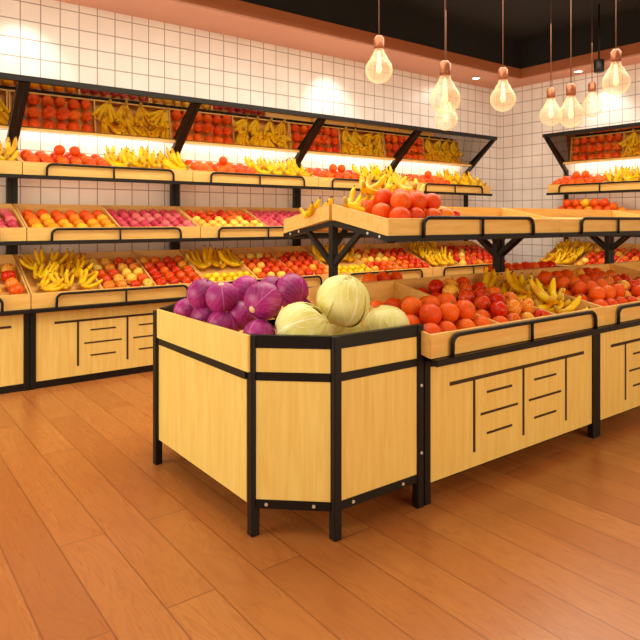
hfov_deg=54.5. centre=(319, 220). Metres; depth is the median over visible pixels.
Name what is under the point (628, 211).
tray
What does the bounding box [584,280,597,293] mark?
orange
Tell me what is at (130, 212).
fruit
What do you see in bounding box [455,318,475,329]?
orange
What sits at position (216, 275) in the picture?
lemon
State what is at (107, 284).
apple
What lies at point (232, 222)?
apple
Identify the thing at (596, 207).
orange
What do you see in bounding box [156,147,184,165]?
banana bunch
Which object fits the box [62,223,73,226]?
orange
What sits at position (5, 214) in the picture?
fruit
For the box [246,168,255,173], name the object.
orange
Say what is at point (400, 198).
orange
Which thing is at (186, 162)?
orange
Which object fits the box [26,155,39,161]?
orange
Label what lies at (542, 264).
apple
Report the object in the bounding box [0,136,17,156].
banana bunch
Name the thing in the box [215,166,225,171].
orange
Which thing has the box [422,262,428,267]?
apple
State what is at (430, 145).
mirror
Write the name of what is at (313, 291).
tray
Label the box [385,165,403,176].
banana bunch
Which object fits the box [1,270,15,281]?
apple
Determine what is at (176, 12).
ceiling
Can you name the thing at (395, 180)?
banana bunch
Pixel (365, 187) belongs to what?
banana bunch
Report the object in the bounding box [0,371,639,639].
floor
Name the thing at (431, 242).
banana bunch
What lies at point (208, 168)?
orange
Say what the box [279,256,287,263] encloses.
apple
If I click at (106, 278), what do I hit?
apple
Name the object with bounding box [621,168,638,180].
banana bunch
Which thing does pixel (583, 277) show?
orange
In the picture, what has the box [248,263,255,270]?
apple
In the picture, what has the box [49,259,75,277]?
banana bunch
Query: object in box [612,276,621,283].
orange
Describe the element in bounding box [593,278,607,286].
orange
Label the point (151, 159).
banana bunch
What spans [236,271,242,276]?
lemon
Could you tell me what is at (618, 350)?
bay
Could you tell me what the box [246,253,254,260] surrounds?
apple
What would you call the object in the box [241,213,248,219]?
apple
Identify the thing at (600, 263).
tray
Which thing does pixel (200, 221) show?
apple
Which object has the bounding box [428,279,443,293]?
apple
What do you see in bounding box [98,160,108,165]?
orange
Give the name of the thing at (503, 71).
pendant lamp
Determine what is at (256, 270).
apple
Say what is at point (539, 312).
apple
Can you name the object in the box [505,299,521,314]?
apple
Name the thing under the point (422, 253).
banana bunch
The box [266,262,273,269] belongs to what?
apple
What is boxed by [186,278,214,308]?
cabbage
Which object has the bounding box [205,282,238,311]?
cabbage
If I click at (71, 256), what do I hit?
banana bunch
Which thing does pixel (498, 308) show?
apple
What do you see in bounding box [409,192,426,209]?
orange
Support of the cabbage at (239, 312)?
in the bin
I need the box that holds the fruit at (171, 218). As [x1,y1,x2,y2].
[168,216,176,223]
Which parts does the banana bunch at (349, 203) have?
crown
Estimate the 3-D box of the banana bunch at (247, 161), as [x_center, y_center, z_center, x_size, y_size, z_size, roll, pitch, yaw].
[-0.776,-0.671,7.346,0.235,0.200,0.299,0,0,-5]
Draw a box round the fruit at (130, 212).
[127,209,136,216]
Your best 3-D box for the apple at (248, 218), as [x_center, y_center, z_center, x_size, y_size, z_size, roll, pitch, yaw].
[-0.806,-0.002,7.085,0.103,0.104,0.102,0,0,-32]
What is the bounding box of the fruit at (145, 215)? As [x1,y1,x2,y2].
[143,213,151,219]
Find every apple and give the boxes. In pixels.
[1,263,14,271]
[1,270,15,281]
[5,277,18,288]
[8,284,23,294]
[88,258,97,264]
[92,264,101,270]
[97,269,105,279]
[100,257,111,267]
[100,275,110,284]
[103,281,114,288]
[104,264,114,272]
[108,269,118,278]
[112,274,123,284]
[113,257,123,266]
[116,280,126,287]
[117,263,127,272]
[121,268,131,277]
[124,257,133,265]
[126,273,136,283]
[128,263,138,271]
[130,280,140,286]
[132,267,142,275]
[137,273,147,283]
[139,257,148,265]
[142,278,152,285]
[143,261,153,271]
[148,267,157,276]
[150,256,159,265]
[152,272,161,281]
[155,261,164,270]
[156,278,166,284]
[159,266,168,275]
[163,256,171,264]
[164,272,173,281]
[166,261,175,269]
[169,277,178,283]
[171,266,180,275]
[173,255,182,263]
[176,271,184,280]
[177,260,186,269]
[181,277,190,283]
[183,265,192,274]
[187,271,196,279]
[192,216,199,222]
[192,275,201,281]
[195,210,203,215]
[197,219,205,225]
[198,212,206,218]
[203,216,211,222]
[206,210,213,215]
[208,220,216,225]
[210,213,217,219]
[214,216,222,222]
[219,220,226,225]
[220,213,227,219]
[225,216,233,223]
[226,210,233,215]
[229,219,237,225]
[234,216,242,223]
[236,210,242,215]
[237,253,244,260]
[240,220,248,225]
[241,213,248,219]
[242,258,249,265]
[245,216,253,222]
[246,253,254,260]
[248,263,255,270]
[250,220,258,225]
[252,258,259,264]
[252,267,261,275]
[255,252,262,259]
[256,262,264,269]
[257,272,265,277]
[260,257,268,264]
[262,266,270,274]
[263,252,270,258]
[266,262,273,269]
[266,272,274,276]
[269,257,276,263]
[271,266,279,274]
[275,252,282,257]
[275,261,283,269]
[276,271,285,276]
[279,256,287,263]
[280,266,289,272]
[283,252,290,259]
[285,261,292,268]
[288,256,296,262]
[291,251,299,258]
[291,265,298,273]
[293,260,301,267]
[296,269,303,275]
[297,255,304,262]
[300,251,307,258]
[300,265,307,272]
[302,260,309,266]
[305,255,313,263]
[305,269,313,274]
[308,264,316,271]
[311,260,318,266]
[315,269,322,274]
[317,264,324,270]
[323,268,328,273]
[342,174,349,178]
[354,253,360,259]
[360,257,367,264]
[361,253,368,257]
[366,261,372,268]
[367,256,373,261]
[368,252,375,258]
[371,266,378,270]
[372,261,379,267]
[379,265,386,270]
[380,260,387,265]
[383,251,389,257]
[386,264,393,269]
[393,264,399,269]
[395,260,401,265]
[396,255,403,260]
[400,264,407,268]
[408,263,414,268]
[409,255,415,259]
[415,258,422,264]
[415,263,421,267]
[417,287,428,293]
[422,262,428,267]
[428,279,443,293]
[431,292,439,296]
[442,284,458,298]
[443,278,458,286]
[452,210,459,215]
[456,276,470,285]
[458,283,472,292]
[458,289,474,302]
[459,260,466,264]
[471,281,485,290]
[473,288,488,298]
[474,295,490,310]
[483,265,491,271]
[486,286,500,295]
[488,293,504,306]
[490,301,506,316]
[502,291,517,303]
[504,313,520,320]
[505,263,514,270]
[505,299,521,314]
[512,262,523,269]
[518,298,533,312]
[520,312,533,319]
[521,262,531,268]
[530,262,539,268]
[532,309,548,316]
[537,261,547,267]
[547,261,555,267]
[572,268,585,275]
[582,258,588,263]
[583,267,593,274]
[585,254,592,259]
[589,258,596,263]
[594,254,601,260]
[597,271,607,278]
[603,276,614,285]
[605,271,616,276]
[615,251,622,256]
[616,280,630,290]
[619,274,631,280]
[621,256,629,260]
[626,252,633,259]
[627,280,638,291]
[631,248,638,255]
[631,256,639,260]
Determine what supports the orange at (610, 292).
on the orange at (619, 299)
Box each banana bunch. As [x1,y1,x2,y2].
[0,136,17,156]
[0,141,17,160]
[19,247,45,269]
[33,261,59,278]
[37,268,66,291]
[48,249,73,268]
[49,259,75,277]
[49,268,73,289]
[64,248,89,267]
[70,257,97,277]
[78,267,103,288]
[104,148,131,166]
[106,145,133,162]
[125,146,148,162]
[126,151,150,167]
[142,146,161,163]
[146,151,171,168]
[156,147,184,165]
[162,151,190,169]
[186,245,212,268]
[205,246,228,267]
[218,247,243,266]
[244,155,263,169]
[250,160,273,173]
[260,156,280,170]
[265,160,285,174]
[273,158,295,171]
[279,160,299,175]
[286,157,307,172]
[292,162,312,176]
[299,196,332,217]
[312,244,327,261]
[327,242,348,260]
[338,243,358,261]
[343,185,375,211]
[351,164,369,175]
[359,171,394,194]
[360,166,376,179]
[362,163,383,176]
[370,167,387,180]
[374,165,390,176]
[381,174,412,191]
[382,169,402,178]
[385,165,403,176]
[392,171,424,191]
[410,242,422,253]
[416,241,430,251]
[419,245,433,258]
[422,241,437,250]
[425,254,440,265]
[427,245,441,257]
[432,245,446,256]
[434,251,450,265]
[436,168,454,180]
[442,252,456,264]
[444,172,460,183]
[454,172,472,184]
[462,174,479,184]
[463,171,480,182]
[469,175,486,185]
[483,270,515,292]
[484,265,511,286]
[501,281,534,299]
[505,266,540,294]
[526,282,564,311]
[529,276,562,304]
[532,282,572,308]
[540,252,556,261]
[546,246,563,255]
[551,291,589,313]
[552,251,569,263]
[555,238,569,249]
[558,245,575,257]
[560,253,577,263]
[563,239,579,250]
[570,245,584,256]
[575,239,592,252]
[605,167,621,181]
[610,165,631,178]
[621,165,639,176]
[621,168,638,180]
[636,168,639,179]
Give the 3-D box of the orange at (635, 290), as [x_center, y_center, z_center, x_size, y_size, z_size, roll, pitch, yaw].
[2.361,0.522,4.602,0.097,0.097,0.094,0,0,-10]
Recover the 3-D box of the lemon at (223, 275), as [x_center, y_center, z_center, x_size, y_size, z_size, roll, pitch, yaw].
[-1.017,0.581,6.567,0.078,0.073,0.079,0,0,20]
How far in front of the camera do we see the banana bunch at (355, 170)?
8.28 m
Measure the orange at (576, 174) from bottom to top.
0.100 m
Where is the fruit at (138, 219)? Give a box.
[136,216,144,223]
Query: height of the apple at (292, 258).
0.103 m
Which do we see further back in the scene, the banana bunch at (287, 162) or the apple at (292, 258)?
the banana bunch at (287, 162)
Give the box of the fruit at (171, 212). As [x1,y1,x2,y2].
[169,210,177,215]
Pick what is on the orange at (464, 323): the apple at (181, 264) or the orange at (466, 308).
the orange at (466, 308)
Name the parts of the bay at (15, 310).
cabinet panel, mirror rail, post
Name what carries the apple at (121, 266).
on the display shelf at (77, 334)
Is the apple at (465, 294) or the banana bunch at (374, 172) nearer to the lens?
the apple at (465, 294)
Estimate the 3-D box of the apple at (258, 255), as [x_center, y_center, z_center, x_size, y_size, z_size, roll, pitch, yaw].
[-0.709,0.420,7.262,0.100,0.100,0.099,0,0,30]
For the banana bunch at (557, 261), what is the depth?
8.81 m
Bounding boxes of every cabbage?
[173,298,193,317]
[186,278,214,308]
[191,307,212,322]
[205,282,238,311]
[207,311,239,331]
[230,301,254,329]
[232,276,257,300]
[243,319,275,333]
[244,281,282,320]
[260,276,279,284]
[275,273,308,306]
[275,302,328,334]
[316,275,370,327]
[328,322,362,335]
[363,305,409,330]
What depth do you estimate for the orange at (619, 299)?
4.32 m
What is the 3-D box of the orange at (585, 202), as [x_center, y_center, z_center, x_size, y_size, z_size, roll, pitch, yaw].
[3.750,-0.253,8.773,0.123,0.120,0.120,0,0,-4]
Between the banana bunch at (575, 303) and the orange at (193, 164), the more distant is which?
the orange at (193, 164)
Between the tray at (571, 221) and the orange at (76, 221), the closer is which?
the tray at (571, 221)
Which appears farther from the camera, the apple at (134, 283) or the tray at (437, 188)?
the tray at (437, 188)
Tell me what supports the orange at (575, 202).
on the orange
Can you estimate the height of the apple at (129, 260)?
0.097 m
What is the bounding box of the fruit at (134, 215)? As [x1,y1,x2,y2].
[131,213,139,220]
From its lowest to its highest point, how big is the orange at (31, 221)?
0.109 m
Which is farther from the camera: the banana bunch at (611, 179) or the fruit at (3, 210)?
the banana bunch at (611, 179)
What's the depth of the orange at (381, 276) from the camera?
4.27 m
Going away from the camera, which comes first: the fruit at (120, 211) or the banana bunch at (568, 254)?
the fruit at (120, 211)
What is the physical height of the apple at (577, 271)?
0.103 m
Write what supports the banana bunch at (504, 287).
on the display stand
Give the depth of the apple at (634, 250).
8.35 m
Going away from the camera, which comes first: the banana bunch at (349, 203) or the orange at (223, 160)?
the banana bunch at (349, 203)
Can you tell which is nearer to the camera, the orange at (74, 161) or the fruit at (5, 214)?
the fruit at (5, 214)
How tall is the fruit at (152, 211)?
0.102 m
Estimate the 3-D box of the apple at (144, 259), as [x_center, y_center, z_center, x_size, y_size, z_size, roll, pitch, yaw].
[-1.820,0.420,6.422,0.096,0.098,0.096,0,0,-25]
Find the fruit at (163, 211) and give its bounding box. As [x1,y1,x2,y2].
[159,209,167,215]
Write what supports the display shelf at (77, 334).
on the floor
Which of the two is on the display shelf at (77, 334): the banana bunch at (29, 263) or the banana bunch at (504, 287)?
the banana bunch at (29, 263)
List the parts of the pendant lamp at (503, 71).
cord, bulb, glass globe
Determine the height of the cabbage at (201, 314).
0.161 m
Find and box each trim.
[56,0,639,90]
[180,0,639,77]
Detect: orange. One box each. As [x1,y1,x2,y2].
[20,149,32,159]
[22,209,33,218]
[23,152,33,160]
[24,213,37,223]
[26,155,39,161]
[27,218,40,226]
[32,223,43,226]
[34,150,44,156]
[36,209,48,218]
[38,153,48,161]
[39,214,51,223]
[41,156,54,162]
[43,218,54,226]
[47,223,58,227]
[51,210,61,219]
[53,154,63,162]
[54,145,65,154]
[54,214,66,223]
[56,157,68,163]
[58,219,68,226]
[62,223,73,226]
[65,210,75,219]
[67,155,78,163]
[69,146,80,155]
[69,214,79,223]
[70,158,81,163]
[72,219,83,226]
[76,223,87,226]
[77,153,86,159]
[79,210,89,219]
[81,156,91,163]
[83,213,94,223]
[84,158,95,164]
[87,218,98,226]
[90,154,99,159]
[91,223,100,226]
[92,210,102,218]
[95,157,103,164]
[96,214,107,223]
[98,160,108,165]
[100,218,110,226]
[104,223,115,226]
[184,160,192,165]
[190,162,197,169]
[193,165,203,170]
[204,166,213,170]
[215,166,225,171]
[219,156,227,164]
[226,167,234,171]
[235,167,244,172]
[241,165,248,172]
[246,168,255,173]
[316,172,324,176]
[326,173,333,177]
[329,164,336,171]
[334,173,341,177]
[337,164,345,172]
[350,174,357,178]
[360,199,375,213]
[362,273,376,281]
[370,300,384,307]
[371,203,390,217]
[374,189,392,204]
[376,272,389,280]
[384,298,401,309]
[389,206,410,217]
[389,271,402,279]
[390,191,411,208]
[392,189,408,193]
[401,296,421,315]
[406,314,420,324]
[408,189,424,194]
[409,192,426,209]
[409,207,424,217]
[419,304,441,323]
[421,295,439,306]
[424,171,431,177]
[424,208,441,217]
[424,323,441,333]
[425,193,440,208]
[437,292,455,304]
[438,321,456,331]
[439,208,454,215]
[439,302,458,321]
[455,299,475,319]
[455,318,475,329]
[472,315,490,326]
[475,309,490,318]
[492,316,508,322]
[538,271,552,284]
[551,271,563,277]
[555,276,569,290]
[560,269,573,276]
[563,199,571,207]
[567,275,580,287]
[571,281,586,294]
[572,199,580,206]
[573,171,579,177]
[573,294,588,301]
[578,274,589,281]
[581,170,588,177]
[581,199,589,206]
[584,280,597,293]
[587,272,599,279]
[589,286,605,300]
[590,198,599,206]
[592,268,601,272]
[592,299,608,306]
[593,206,602,209]
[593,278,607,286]
[600,198,608,206]
[602,285,615,298]
[603,206,612,209]
[604,298,617,305]
[608,202,617,209]
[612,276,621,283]
[612,284,625,296]
[613,296,627,303]
[625,296,637,302]
[631,285,639,296]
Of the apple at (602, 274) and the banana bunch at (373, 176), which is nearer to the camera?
the apple at (602, 274)
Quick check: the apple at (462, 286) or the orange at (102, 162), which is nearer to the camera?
the apple at (462, 286)
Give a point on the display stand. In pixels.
(496, 390)
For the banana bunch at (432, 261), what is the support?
on the bay at (430, 145)
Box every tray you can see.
[0,155,21,173]
[0,204,25,240]
[0,255,30,311]
[13,204,199,240]
[14,250,201,308]
[17,152,192,180]
[177,206,326,237]
[179,246,328,286]
[189,168,317,186]
[280,272,490,310]
[284,205,351,232]
[302,243,432,281]
[309,173,412,188]
[332,204,558,237]
[360,273,604,358]
[397,241,508,276]
[411,181,489,193]
[498,264,639,324]
[505,208,639,233]
[511,263,604,270]
[538,242,639,266]
[548,179,639,192]
[610,261,639,270]
[615,210,639,214]
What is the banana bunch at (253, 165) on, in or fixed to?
on the display shelf at (212, 122)
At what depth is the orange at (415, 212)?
3.60 m
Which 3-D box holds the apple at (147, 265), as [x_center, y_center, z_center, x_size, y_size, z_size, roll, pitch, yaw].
[-1.750,0.469,6.325,0.107,0.108,0.108,0,0,27]
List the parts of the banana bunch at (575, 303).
crown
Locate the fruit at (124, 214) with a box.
[120,212,128,219]
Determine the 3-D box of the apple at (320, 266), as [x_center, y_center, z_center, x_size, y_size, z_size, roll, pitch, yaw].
[0.011,0.559,7.369,0.101,0.101,0.100,0,0,30]
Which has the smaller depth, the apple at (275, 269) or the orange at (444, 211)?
the orange at (444, 211)
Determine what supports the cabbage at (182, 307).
in the bin
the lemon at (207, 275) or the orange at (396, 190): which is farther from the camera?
the lemon at (207, 275)
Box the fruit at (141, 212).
[138,209,147,216]
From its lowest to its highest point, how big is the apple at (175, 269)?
0.102 m
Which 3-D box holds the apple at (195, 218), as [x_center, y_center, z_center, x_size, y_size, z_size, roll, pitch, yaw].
[-1.331,-0.004,6.696,0.096,0.097,0.097,0,0,32]
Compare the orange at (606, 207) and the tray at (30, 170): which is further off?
the orange at (606, 207)
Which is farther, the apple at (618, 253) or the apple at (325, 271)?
the apple at (618, 253)
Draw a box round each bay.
[0,72,31,393]
[298,114,432,281]
[393,127,508,276]
[454,208,639,436]
[538,122,639,266]
[561,210,639,270]
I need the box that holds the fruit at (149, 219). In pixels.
[146,217,154,223]
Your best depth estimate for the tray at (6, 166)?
5.50 m
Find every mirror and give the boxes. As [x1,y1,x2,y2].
[0,79,17,125]
[13,76,197,153]
[176,98,324,161]
[298,114,420,168]
[393,127,496,173]
[543,122,639,171]
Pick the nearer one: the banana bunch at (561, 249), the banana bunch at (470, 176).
the banana bunch at (561, 249)
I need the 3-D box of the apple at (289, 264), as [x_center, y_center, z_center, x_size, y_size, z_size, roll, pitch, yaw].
[-0.360,0.515,7.227,0.101,0.102,0.100,0,0,-39]
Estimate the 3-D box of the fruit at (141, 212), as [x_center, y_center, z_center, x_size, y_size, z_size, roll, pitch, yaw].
[-1.867,-0.071,6.555,0.100,0.099,0.100,0,0,4]
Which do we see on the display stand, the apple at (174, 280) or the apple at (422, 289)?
the apple at (422, 289)
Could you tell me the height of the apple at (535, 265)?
0.097 m
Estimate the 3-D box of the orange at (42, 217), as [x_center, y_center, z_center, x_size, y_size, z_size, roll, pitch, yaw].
[-2.567,-0.016,5.806,0.108,0.105,0.108,0,0,43]
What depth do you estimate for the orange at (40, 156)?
5.80 m
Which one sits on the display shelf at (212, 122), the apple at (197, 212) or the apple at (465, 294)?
the apple at (197, 212)
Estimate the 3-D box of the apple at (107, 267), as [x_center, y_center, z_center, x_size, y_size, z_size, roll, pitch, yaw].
[-2.062,0.470,6.094,0.104,0.100,0.104,0,0,-39]
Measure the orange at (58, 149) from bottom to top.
0.103 m
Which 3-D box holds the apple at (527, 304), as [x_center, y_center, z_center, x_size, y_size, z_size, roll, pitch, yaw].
[1.246,0.517,3.763,0.100,0.101,0.101,0,0,19]
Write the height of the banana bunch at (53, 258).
0.192 m
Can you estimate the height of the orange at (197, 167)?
0.116 m
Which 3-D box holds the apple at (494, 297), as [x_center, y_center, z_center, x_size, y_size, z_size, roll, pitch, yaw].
[1.076,0.493,3.787,0.103,0.106,0.105,0,0,-39]
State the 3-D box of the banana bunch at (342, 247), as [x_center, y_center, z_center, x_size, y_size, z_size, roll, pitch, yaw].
[0.193,0.395,7.837,0.234,0.247,0.328,0,0,31]
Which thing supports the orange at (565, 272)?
on the orange
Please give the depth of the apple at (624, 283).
4.66 m
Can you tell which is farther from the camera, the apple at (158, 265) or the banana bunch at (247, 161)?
the banana bunch at (247, 161)
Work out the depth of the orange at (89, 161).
5.95 m
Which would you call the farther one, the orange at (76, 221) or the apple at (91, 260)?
the apple at (91, 260)
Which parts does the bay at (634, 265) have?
post, frame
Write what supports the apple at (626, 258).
on the bay at (622, 141)
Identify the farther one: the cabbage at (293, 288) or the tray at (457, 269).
the tray at (457, 269)
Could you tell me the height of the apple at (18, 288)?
0.114 m
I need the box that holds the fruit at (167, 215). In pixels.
[163,213,171,219]
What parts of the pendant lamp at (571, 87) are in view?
bulb, cord, glass globe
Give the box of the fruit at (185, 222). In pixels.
[182,220,190,226]
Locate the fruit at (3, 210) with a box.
[0,208,10,217]
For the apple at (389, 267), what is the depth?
7.85 m
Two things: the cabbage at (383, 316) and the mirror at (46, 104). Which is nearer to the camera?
the cabbage at (383, 316)
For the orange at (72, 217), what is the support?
in the display shelf at (77, 334)
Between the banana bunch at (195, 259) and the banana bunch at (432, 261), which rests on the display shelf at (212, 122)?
the banana bunch at (195, 259)
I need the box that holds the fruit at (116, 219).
[114,217,122,222]
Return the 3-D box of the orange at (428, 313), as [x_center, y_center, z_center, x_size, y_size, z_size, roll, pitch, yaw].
[0.583,0.495,3.277,0.117,0.115,0.119,0,0,5]
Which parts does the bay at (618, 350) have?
post, frame, frame, leg, post, frame, cabinet panel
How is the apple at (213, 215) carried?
on the display shelf at (212, 122)
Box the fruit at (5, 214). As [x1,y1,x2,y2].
[3,212,14,220]
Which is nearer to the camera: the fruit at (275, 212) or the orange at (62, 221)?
the orange at (62, 221)
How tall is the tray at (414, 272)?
0.448 m
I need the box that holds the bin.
[153,302,423,541]
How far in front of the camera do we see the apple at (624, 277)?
4.92 m
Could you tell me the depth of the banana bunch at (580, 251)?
8.80 m
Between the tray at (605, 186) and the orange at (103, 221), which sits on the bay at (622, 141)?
the tray at (605, 186)
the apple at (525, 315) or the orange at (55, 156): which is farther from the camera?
the orange at (55, 156)
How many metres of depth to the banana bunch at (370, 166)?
8.48 m
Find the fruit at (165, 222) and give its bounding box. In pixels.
[161,220,169,226]
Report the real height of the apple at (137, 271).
0.103 m
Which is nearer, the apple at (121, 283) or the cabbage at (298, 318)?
the cabbage at (298, 318)
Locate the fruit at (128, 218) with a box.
[124,216,132,224]
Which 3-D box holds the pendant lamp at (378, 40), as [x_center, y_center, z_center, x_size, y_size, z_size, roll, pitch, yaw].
[0.544,-2.043,5.732,0.250,1.554,0.250,0,0,-31]
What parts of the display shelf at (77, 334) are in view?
post, cabinet panel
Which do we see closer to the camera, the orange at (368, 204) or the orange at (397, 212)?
the orange at (397, 212)
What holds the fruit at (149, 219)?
in the display shelf at (77, 334)
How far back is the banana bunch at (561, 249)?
9.02 m
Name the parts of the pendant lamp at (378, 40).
cord, bulb, glass globe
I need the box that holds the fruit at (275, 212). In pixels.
[271,210,278,217]
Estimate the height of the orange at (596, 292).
0.106 m
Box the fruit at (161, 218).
[157,216,165,223]
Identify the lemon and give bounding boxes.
[204,273,211,279]
[211,272,219,279]
[220,272,226,278]
[227,272,235,277]
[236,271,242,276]
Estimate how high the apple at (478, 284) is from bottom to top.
0.105 m
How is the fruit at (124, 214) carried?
in the display shelf at (77, 334)
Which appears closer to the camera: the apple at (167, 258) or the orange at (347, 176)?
the apple at (167, 258)
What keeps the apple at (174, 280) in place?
on the display shelf at (77, 334)
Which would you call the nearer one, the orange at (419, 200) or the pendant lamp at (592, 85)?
the orange at (419, 200)
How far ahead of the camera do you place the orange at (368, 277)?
4.20 m
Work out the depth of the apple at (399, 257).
8.27 m
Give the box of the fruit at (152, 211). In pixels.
[148,209,157,216]
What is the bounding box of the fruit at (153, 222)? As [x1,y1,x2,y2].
[151,220,158,226]
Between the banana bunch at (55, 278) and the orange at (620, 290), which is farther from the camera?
the banana bunch at (55, 278)
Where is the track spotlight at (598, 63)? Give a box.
[594,4,603,72]
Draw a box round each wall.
[0,0,500,254]
[501,63,639,263]
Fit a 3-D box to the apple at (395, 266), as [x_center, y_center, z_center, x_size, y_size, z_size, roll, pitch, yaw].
[0.978,0.607,7.953,0.096,0.096,0.095,0,0,-43]
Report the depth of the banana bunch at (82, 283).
5.70 m
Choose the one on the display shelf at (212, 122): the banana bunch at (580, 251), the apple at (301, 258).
the apple at (301, 258)
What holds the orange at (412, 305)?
on the orange at (413, 319)
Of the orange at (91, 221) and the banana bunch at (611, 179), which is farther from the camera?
the banana bunch at (611, 179)
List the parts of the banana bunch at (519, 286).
crown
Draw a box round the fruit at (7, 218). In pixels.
[5,216,16,223]
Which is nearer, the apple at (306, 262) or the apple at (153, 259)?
the apple at (153, 259)
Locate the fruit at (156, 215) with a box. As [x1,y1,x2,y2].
[153,213,161,220]
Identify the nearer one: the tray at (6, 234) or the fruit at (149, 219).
the tray at (6, 234)
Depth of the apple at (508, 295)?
3.83 m
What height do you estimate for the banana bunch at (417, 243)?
0.196 m
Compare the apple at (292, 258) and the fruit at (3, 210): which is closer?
the fruit at (3, 210)
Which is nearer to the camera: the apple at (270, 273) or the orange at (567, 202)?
the apple at (270, 273)
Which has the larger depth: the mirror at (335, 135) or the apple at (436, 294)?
the mirror at (335, 135)
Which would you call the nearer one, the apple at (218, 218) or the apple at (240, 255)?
the apple at (218, 218)
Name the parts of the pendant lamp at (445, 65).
bulb, cord, glass globe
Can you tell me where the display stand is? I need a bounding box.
[267,204,609,504]
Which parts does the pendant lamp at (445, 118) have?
bulb, glass globe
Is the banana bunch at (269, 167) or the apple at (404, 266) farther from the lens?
the apple at (404, 266)
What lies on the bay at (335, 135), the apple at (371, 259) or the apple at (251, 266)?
the apple at (371, 259)
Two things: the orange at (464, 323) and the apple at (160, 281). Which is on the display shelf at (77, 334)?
the apple at (160, 281)
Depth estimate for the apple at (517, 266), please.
5.19 m
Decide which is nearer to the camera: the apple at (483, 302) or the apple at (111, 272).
the apple at (483, 302)
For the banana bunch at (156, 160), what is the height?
0.221 m
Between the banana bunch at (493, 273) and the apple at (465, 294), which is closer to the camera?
the apple at (465, 294)
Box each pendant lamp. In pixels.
[365,0,392,83]
[430,0,460,113]
[434,90,457,130]
[490,0,515,111]
[539,87,562,125]
[558,0,584,127]
[581,82,602,116]
[602,0,630,94]
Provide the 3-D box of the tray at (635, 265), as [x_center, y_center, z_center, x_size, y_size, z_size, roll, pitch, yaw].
[3.604,0.549,5.901,1.653,0.304,0.884,0,0,-37]
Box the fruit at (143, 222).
[139,220,148,226]
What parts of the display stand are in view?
frame, post, frame, leg, frame, frame, post, cabinet panel, leg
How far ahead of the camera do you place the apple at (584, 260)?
8.56 m
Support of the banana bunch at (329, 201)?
in the display stand
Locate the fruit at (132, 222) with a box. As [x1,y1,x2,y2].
[129,220,137,226]
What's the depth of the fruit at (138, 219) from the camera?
6.29 m
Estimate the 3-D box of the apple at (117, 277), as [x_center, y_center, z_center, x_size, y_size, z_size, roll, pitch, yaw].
[-1.920,0.560,5.905,0.106,0.108,0.106,0,0,2]
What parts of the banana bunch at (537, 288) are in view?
crown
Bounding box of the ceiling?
[240,0,639,68]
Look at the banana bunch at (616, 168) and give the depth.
8.66 m
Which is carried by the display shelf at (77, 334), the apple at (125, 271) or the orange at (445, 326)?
the apple at (125, 271)
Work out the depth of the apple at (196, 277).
6.24 m
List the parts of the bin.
post, rail, rail, panel, post, panel, rail, rail, rail, post, rail, panel, rail, rail, post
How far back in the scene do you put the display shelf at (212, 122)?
7.03 m
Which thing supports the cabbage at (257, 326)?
in the bin
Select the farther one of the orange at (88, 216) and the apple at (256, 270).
the apple at (256, 270)
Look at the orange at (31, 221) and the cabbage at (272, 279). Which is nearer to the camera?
the cabbage at (272, 279)
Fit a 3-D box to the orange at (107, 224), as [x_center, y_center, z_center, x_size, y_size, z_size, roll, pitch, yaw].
[-2.001,0.072,5.913,0.112,0.112,0.112,0,0,11]
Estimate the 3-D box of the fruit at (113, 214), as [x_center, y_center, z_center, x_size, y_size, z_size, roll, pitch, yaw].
[-2.082,-0.039,6.271,0.100,0.100,0.100,0,0,29]
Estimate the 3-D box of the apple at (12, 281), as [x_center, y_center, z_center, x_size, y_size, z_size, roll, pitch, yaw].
[-2.666,0.545,5.370,0.110,0.111,0.110,0,0,2]
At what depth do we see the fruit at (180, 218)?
6.55 m
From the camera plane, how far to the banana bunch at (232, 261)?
6.85 m
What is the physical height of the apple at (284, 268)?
0.108 m
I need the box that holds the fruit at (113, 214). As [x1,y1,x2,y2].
[110,212,118,217]
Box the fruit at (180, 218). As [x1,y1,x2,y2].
[177,216,184,223]
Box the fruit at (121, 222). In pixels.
[118,220,127,226]
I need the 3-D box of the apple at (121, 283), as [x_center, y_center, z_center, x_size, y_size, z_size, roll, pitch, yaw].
[-1.860,0.605,5.816,0.103,0.104,0.103,0,0,-16]
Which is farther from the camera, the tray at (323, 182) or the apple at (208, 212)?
the tray at (323, 182)
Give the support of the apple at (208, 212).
on the display shelf at (212, 122)
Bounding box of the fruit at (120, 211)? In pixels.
[117,209,126,216]
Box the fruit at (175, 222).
[171,220,179,226]
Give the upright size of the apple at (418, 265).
0.097 m
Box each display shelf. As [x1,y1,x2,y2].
[12,76,201,389]
[176,98,328,319]
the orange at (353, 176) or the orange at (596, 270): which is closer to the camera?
the orange at (596, 270)
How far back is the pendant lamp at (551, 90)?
7.08 m
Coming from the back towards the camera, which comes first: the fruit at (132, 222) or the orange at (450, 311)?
the fruit at (132, 222)
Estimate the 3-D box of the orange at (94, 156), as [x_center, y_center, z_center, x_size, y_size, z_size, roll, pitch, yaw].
[-2.258,-0.618,6.250,0.112,0.109,0.111,0,0,-5]
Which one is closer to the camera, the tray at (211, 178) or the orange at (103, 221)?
the orange at (103, 221)
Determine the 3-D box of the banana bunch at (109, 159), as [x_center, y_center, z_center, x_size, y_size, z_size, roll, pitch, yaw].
[-1.994,-0.631,6.245,0.289,0.232,0.225,0,0,5]
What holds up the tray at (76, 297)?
on the display shelf at (77, 334)
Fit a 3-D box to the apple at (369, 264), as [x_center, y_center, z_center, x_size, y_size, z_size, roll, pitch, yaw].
[0.622,0.560,7.827,0.096,0.096,0.093,0,0,-26]
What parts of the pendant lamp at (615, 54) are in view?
bulb, cord, glass globe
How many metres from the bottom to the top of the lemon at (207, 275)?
0.073 m
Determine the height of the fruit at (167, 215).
0.097 m
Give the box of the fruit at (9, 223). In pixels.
[6,220,17,227]
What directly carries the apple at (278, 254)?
on the display shelf at (212, 122)

